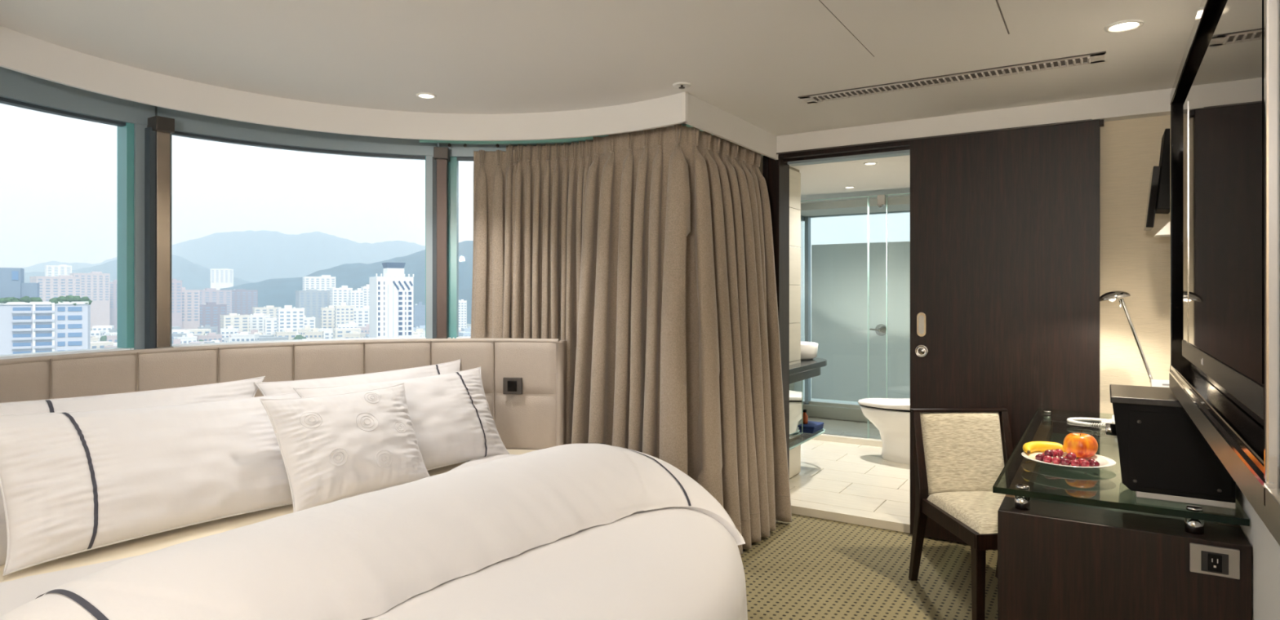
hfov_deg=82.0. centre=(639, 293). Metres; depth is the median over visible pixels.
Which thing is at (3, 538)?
pillow
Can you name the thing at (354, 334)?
house
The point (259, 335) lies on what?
house
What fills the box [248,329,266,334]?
house
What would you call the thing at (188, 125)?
window
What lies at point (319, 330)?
house
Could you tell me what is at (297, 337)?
tree
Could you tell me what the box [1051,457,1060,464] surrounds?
grape
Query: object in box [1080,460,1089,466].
grape
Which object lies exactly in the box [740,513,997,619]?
floor
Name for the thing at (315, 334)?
house
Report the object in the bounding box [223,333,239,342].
house
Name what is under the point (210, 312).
apartment building
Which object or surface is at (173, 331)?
house
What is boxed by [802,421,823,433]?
folded towel
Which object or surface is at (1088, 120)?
track
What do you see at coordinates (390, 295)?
tower block
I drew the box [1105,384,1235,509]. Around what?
box
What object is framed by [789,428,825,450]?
glass shelf
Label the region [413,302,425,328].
apartment building
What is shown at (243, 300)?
apartment building
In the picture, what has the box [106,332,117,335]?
house
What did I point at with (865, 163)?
recessed light
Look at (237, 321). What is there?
apartment building
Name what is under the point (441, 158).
window column
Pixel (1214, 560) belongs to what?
socket
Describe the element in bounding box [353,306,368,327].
apartment building
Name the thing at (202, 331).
house
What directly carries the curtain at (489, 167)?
hanging from the track at (583, 139)
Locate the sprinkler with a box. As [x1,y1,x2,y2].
[672,82,691,88]
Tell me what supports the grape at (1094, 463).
on the plate
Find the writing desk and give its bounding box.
[992,408,1252,619]
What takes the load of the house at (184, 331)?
on the ground
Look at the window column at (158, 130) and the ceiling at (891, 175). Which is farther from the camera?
the ceiling at (891, 175)
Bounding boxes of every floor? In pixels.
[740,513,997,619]
[789,417,910,517]
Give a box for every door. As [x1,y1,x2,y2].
[804,210,910,404]
[910,120,1099,543]
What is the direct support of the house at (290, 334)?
on the ground
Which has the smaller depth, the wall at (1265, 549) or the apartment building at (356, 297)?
the wall at (1265, 549)
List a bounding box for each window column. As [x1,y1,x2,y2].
[144,115,174,349]
[432,146,450,338]
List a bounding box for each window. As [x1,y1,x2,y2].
[0,66,155,359]
[155,106,438,347]
[439,141,585,338]
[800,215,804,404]
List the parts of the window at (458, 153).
rail, head frame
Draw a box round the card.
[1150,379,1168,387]
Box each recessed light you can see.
[416,93,435,98]
[844,186,855,188]
[863,162,877,165]
[1104,19,1144,32]
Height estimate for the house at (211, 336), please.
15.582 m
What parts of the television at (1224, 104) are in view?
screen trim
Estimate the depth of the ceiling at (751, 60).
2.93 m
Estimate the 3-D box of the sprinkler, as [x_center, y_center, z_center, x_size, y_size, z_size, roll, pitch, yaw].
[0.193,-0.953,3.393,0.086,0.016,0.086,0,0,32]
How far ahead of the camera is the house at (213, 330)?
675.42 m
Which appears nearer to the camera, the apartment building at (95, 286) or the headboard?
the headboard
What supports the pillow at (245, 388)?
on the duvet
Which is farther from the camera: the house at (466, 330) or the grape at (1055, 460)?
the house at (466, 330)
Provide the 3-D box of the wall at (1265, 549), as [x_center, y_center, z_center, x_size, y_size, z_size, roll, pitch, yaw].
[0.806,0.195,0.568,0.120,2.311,7.020,0,0,32]
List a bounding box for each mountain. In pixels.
[20,230,425,283]
[24,254,253,289]
[219,240,473,324]
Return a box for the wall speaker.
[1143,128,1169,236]
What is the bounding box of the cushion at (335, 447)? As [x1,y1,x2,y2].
[259,382,430,512]
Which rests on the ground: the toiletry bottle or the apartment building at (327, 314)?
the apartment building at (327, 314)
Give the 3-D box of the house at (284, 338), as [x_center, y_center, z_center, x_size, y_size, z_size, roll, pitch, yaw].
[-272.531,39.921,545.436,21.312,14.858,9.210,0,0,-35]
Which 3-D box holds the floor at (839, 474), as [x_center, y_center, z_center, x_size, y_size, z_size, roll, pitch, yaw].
[1.713,1.425,6.024,2.396,0.250,3.380,0,0,32]
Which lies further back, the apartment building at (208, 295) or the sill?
the apartment building at (208, 295)
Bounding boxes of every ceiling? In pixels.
[0,0,1201,136]
[789,155,910,216]
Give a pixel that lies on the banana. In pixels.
(1032, 446)
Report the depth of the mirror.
5.20 m
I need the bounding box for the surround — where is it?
[1168,0,1279,546]
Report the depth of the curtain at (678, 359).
3.83 m
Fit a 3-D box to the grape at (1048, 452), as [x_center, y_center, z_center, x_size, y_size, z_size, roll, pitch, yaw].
[1.388,0.544,2.500,0.030,0.027,0.027,0,0,-6]
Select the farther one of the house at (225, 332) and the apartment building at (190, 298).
the apartment building at (190, 298)
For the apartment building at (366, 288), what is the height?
58.853 m
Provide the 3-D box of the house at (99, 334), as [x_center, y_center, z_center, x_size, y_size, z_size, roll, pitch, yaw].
[-484.028,40.302,651.007,15.539,14.096,8.836,0,0,-15]
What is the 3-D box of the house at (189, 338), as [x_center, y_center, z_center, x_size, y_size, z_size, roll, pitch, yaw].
[-325.584,38.148,527.613,9.104,18.404,12.512,0,0,42]
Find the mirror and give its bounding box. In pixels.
[789,380,802,439]
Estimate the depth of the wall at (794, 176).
5.21 m
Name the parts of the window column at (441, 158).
post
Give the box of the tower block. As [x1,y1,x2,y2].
[368,262,413,337]
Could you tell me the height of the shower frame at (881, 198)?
2.090 m
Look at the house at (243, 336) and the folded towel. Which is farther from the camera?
the house at (243, 336)
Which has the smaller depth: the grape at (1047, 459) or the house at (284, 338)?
the grape at (1047, 459)
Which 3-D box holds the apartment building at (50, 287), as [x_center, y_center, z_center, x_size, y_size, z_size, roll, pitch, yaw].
[-672.174,13.330,847.514,32.943,68.041,41.303,0,0,40]
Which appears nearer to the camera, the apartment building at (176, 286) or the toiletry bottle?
the toiletry bottle
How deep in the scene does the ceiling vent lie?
3.27 m
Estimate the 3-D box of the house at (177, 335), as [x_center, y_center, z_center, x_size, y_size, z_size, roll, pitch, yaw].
[-356.112,39.115,565.649,18.238,16.469,9.065,0,0,-15]
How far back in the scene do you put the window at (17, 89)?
3.39 m
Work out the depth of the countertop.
5.19 m
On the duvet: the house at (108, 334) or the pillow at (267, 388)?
the pillow at (267, 388)
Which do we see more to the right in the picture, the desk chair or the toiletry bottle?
the desk chair
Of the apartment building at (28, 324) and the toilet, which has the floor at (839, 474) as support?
the toilet
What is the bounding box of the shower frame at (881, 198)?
[800,193,910,439]
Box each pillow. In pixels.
[0,376,265,414]
[0,391,300,576]
[0,488,7,565]
[253,359,460,395]
[293,366,509,471]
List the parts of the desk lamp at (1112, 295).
lamp shade, arm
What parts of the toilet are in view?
lid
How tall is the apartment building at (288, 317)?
36.296 m
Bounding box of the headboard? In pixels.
[0,338,566,449]
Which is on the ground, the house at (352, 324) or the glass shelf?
the house at (352, 324)
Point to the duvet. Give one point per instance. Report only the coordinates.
(587, 531)
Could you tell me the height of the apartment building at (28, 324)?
59.354 m
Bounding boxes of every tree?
[99,335,106,341]
[293,334,306,339]
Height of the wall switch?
0.090 m
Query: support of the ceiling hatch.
attached to the ceiling at (751, 60)
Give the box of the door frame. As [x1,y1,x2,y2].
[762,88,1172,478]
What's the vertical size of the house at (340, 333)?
16.631 m
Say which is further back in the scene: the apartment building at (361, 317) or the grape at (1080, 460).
the apartment building at (361, 317)
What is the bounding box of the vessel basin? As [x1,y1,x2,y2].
[800,342,818,360]
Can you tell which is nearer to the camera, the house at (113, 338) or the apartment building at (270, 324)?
the house at (113, 338)
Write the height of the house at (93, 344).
15.996 m
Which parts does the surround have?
rail, rail, rail, panel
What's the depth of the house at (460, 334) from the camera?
549.92 m
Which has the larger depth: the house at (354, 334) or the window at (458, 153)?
the house at (354, 334)
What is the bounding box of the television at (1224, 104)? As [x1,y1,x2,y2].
[1182,0,1263,419]
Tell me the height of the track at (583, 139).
0.047 m
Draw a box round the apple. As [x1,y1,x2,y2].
[1063,430,1097,457]
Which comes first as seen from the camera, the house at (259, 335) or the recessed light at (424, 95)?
the recessed light at (424, 95)
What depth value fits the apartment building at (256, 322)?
840.37 m
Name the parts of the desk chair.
leg, rail, seat frame, backrest, seat, leg, panel, leg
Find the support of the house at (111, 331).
on the ground
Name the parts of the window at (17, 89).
rail, head frame, frame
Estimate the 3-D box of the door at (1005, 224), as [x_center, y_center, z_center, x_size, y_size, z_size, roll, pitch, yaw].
[1.883,0.242,3.862,0.895,2.192,0.057,0,0,32]
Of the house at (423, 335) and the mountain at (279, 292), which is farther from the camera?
the mountain at (279, 292)
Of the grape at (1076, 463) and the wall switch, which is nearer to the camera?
the grape at (1076, 463)
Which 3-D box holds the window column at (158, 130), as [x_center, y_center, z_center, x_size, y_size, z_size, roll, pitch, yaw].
[-2.259,-0.278,3.460,0.128,1.085,0.096,0,0,32]
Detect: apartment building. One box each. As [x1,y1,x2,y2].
[0,267,92,355]
[29,275,81,302]
[44,264,71,276]
[69,271,110,328]
[110,280,117,328]
[171,279,182,329]
[182,287,199,329]
[200,288,231,315]
[200,302,226,333]
[210,268,233,289]
[219,313,249,332]
[231,288,257,315]
[248,313,270,333]
[252,306,281,318]
[264,315,315,334]
[276,305,304,333]
[295,289,329,328]
[302,275,335,290]
[320,306,334,328]
[329,285,352,307]
[334,302,354,328]
[348,288,364,308]
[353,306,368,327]
[360,284,368,306]
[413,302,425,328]
[458,299,466,330]
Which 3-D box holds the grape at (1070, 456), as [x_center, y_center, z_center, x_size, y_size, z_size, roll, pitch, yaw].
[1.439,0.544,2.457,0.030,0.027,0.027,0,0,20]
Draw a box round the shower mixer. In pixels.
[869,324,886,336]
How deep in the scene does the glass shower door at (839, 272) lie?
7.58 m
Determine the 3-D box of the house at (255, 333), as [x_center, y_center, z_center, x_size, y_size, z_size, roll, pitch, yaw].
[-339.550,41.146,659.100,22.119,12.408,10.723,0,0,-11]
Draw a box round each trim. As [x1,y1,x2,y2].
[0,26,688,141]
[681,92,777,159]
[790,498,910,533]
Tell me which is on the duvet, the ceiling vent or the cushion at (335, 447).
the cushion at (335, 447)
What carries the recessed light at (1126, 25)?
in the ceiling at (751, 60)
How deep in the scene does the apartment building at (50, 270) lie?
1498.86 m
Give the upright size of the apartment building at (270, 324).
22.334 m
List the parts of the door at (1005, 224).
flush pull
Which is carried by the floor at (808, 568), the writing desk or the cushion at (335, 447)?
the writing desk
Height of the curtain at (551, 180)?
2.175 m
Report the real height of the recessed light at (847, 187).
0.007 m
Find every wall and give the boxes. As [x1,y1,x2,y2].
[758,115,1169,417]
[789,168,800,478]
[1235,484,1279,619]
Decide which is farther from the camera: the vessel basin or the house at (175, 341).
the house at (175, 341)
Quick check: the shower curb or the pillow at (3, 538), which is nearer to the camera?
the pillow at (3, 538)
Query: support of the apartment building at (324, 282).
on the ground
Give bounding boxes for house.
[90,330,104,341]
[90,337,98,342]
[90,341,113,349]
[92,325,114,335]
[104,345,117,348]
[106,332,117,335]
[106,333,117,342]
[108,328,117,333]
[171,326,180,329]
[171,329,185,333]
[171,333,191,344]
[173,333,197,344]
[173,339,186,344]
[183,330,200,336]
[185,328,210,335]
[188,341,213,343]
[193,333,222,342]
[198,325,217,334]
[220,325,239,342]
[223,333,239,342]
[231,332,259,342]
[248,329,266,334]
[248,332,275,337]
[258,335,273,337]
[258,336,288,341]
[275,329,296,340]
[297,326,312,337]
[304,328,324,339]
[318,328,333,331]
[320,330,333,338]
[333,328,360,338]
[337,321,357,328]
[344,331,365,338]
[356,324,368,334]
[413,325,425,332]
[413,328,425,332]
[413,334,421,337]
[417,332,425,337]
[458,332,471,336]
[461,326,471,332]
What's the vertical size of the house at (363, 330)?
19.450 m
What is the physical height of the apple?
0.093 m
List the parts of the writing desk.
rail, glass, rail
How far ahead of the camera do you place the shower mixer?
7.41 m
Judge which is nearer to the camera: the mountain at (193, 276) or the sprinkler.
the sprinkler
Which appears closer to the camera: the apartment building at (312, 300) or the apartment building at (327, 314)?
the apartment building at (327, 314)
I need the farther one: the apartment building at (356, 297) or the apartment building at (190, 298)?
the apartment building at (356, 297)
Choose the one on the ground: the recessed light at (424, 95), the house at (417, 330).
the house at (417, 330)
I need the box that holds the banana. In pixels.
[1022,441,1066,453]
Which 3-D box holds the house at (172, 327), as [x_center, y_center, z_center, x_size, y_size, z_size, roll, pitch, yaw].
[-462.789,40.148,722.641,19.084,14.405,13.203,0,0,-43]
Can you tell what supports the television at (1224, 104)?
attached to the surround
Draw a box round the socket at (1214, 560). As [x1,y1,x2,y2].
[1207,553,1222,573]
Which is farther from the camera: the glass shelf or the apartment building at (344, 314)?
the apartment building at (344, 314)
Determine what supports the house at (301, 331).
on the ground
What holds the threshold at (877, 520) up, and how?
on the floor at (808, 568)
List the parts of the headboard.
panel, panel, panel, panel, panel, panel, panel, panel, panel, panel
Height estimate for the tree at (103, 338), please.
13.164 m
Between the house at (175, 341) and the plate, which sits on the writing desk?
the plate
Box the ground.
[114,297,857,404]
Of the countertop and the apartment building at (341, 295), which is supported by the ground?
the apartment building at (341, 295)
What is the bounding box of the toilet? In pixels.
[857,398,910,464]
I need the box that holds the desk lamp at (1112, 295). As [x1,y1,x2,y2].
[1097,290,1153,381]
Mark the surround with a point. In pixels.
(1247, 445)
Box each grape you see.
[1035,453,1044,461]
[1043,455,1052,463]
[1044,449,1053,457]
[1050,449,1057,457]
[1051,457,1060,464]
[1055,448,1063,457]
[1060,458,1070,466]
[1066,452,1076,460]
[1070,459,1079,466]
[1077,457,1085,466]
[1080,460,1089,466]
[1089,460,1099,466]
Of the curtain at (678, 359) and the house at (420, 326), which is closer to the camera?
the curtain at (678, 359)
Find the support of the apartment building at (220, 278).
on the ground
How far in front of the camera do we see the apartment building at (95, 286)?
936.13 m
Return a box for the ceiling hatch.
[818,0,1009,57]
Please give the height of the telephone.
0.074 m
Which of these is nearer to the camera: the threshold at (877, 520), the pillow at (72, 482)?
the pillow at (72, 482)
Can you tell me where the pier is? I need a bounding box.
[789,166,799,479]
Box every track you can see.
[419,124,764,155]
[776,119,1092,154]
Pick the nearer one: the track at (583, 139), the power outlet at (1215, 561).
the power outlet at (1215, 561)
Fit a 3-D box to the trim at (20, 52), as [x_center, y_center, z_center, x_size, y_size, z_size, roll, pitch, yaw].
[-1.355,-0.890,2.957,1.560,0.141,2.990,0,0,43]
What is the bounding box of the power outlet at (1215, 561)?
[1189,542,1239,579]
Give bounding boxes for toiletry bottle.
[802,409,808,424]
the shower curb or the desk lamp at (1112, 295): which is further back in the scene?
the shower curb
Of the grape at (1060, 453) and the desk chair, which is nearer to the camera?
the grape at (1060, 453)
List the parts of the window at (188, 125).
frame, head frame, rail, frame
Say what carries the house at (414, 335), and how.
on the ground
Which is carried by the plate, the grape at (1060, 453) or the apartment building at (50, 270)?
the grape at (1060, 453)
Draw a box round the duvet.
[0,443,747,619]
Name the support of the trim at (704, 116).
attached to the ceiling at (751, 60)
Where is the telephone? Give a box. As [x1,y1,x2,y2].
[1066,415,1115,427]
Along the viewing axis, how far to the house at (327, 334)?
657.85 m
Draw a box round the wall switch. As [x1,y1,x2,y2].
[502,377,522,394]
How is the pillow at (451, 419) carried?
on the duvet
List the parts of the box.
knob, panel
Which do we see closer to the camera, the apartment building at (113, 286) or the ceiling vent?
the ceiling vent
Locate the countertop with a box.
[789,357,826,384]
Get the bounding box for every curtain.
[471,149,524,338]
[502,139,595,444]
[571,124,791,555]
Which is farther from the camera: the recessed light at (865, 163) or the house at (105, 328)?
the house at (105, 328)
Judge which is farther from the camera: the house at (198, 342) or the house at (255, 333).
the house at (255, 333)
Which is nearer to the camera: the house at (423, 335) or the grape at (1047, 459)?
the grape at (1047, 459)
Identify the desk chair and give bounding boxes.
[908,408,1013,619]
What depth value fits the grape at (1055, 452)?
2.49 m
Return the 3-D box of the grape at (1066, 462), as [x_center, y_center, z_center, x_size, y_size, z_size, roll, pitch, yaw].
[1.410,0.561,2.442,0.030,0.027,0.027,0,0,20]
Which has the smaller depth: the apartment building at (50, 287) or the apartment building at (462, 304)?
the apartment building at (50, 287)
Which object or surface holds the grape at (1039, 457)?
on the plate
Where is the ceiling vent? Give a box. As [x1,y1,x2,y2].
[797,51,1106,103]
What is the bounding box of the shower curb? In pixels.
[811,433,882,447]
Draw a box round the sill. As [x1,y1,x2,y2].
[802,400,871,422]
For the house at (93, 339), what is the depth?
552.88 m
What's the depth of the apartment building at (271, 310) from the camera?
946.24 m
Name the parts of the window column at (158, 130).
post, foot plate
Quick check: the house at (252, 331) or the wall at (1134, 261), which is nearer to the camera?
the wall at (1134, 261)
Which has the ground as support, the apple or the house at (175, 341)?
the house at (175, 341)
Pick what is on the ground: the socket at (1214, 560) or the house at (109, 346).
the house at (109, 346)
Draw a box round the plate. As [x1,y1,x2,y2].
[1021,451,1116,469]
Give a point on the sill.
(818, 409)

